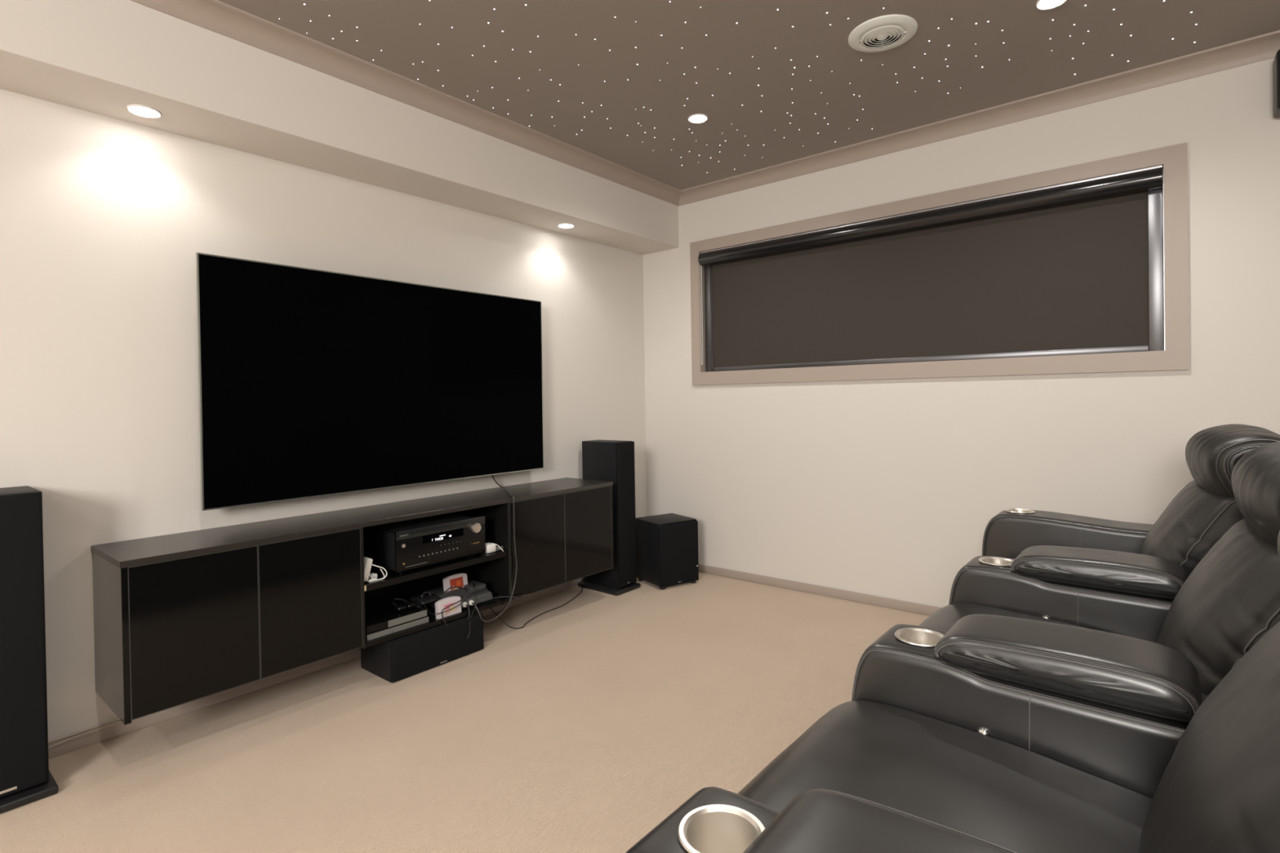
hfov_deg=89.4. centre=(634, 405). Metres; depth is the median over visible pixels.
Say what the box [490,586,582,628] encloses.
cable
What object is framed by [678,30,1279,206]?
trim
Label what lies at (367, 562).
power adapter
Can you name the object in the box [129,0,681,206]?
trim
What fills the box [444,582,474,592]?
lead
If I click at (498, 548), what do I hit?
plug
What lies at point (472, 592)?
cable
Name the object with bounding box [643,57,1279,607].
wall
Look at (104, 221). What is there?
wall
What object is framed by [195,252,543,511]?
television
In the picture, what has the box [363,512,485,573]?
receiver
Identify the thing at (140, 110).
recessed light
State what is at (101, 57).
soffit
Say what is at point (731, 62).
ceiling
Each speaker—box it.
[0,485,58,813]
[360,612,484,682]
[577,440,640,595]
[1273,49,1279,118]
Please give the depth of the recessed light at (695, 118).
3.00 m
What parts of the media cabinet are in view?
panel, door, door, panel, panel, panel, rail, door, door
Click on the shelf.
(392, 578)
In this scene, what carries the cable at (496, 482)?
hanging from the television
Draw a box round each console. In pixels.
[364,597,428,640]
[422,578,493,608]
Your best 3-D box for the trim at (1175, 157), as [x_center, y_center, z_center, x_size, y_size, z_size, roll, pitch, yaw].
[1.280,-0.585,3.335,2.389,0.899,0.016,0,1,40]
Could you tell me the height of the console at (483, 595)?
0.078 m
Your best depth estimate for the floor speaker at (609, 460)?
3.71 m
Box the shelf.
[364,550,507,591]
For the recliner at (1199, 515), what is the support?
on the floor
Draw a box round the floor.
[0,572,929,852]
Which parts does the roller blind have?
pull cord, rail, head rail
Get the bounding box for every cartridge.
[435,595,461,618]
[442,573,467,591]
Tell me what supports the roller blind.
attached to the window
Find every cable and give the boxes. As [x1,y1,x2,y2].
[366,564,386,582]
[422,591,477,638]
[441,586,470,626]
[471,475,517,622]
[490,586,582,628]
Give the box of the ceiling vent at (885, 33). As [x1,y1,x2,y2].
[848,14,917,52]
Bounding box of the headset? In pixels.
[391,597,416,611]
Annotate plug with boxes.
[496,545,503,551]
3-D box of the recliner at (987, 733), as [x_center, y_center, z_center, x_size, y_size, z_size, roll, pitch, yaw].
[0.553,0.582,0.851,0.939,0.998,0.962,0,1,40]
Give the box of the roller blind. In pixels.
[697,164,1164,372]
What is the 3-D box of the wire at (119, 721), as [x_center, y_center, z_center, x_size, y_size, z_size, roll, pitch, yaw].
[-1.768,1.022,2.085,0.015,0.165,0.682,0,1,42]
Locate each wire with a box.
[48,719,119,742]
[48,720,121,748]
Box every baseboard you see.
[48,577,584,758]
[698,564,942,615]
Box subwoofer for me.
[635,513,698,589]
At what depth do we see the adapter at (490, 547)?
2.96 m
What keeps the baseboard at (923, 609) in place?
attached to the wall at (888, 488)
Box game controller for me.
[408,591,442,607]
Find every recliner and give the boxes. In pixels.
[625,529,1279,852]
[918,441,1279,695]
[982,423,1279,575]
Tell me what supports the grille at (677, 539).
attached to the subwoofer
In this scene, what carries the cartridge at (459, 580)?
on the console at (483, 595)
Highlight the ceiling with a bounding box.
[217,0,1279,190]
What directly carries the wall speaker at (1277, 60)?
attached to the wall at (888, 488)
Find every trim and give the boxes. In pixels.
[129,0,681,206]
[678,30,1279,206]
[689,142,1189,385]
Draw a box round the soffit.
[0,0,679,254]
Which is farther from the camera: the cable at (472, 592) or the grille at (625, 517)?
the grille at (625, 517)
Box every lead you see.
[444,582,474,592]
[493,594,528,598]
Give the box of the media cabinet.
[90,477,613,724]
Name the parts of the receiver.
volume knob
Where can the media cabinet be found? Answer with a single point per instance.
(181, 618)
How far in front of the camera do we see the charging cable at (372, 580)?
2.53 m
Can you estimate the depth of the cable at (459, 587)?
2.79 m
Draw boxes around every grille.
[615,441,636,587]
[657,519,698,587]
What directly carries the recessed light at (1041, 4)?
in the ceiling
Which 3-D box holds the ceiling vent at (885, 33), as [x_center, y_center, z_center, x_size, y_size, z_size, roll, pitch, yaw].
[0.891,-1.331,2.331,0.234,0.016,0.234,0,1,40]
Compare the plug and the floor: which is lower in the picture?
the floor
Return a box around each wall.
[0,88,647,742]
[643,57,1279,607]
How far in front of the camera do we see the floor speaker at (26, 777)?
1.81 m
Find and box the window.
[697,161,1167,373]
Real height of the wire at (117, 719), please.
0.159 m
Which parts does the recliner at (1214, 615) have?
seat, armrest, backrest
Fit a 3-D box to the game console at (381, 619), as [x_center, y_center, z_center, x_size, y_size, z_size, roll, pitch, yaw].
[-1.050,0.877,2.677,0.278,0.054,0.270,0,1,40]
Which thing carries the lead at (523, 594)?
on the media cabinet
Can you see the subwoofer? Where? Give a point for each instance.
(667, 544)
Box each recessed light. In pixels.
[126,104,161,118]
[557,222,574,228]
[688,113,707,123]
[1035,0,1066,9]
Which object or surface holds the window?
in the wall at (888, 488)
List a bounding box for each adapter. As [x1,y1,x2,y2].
[364,556,377,581]
[484,542,496,553]
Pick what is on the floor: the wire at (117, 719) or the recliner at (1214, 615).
the recliner at (1214, 615)
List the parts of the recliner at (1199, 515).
seat, armrest, backrest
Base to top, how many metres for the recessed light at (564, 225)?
0.006 m
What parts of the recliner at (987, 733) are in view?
armrest, seat, armrest, backrest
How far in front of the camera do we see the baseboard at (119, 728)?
2.38 m
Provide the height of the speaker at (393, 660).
0.160 m

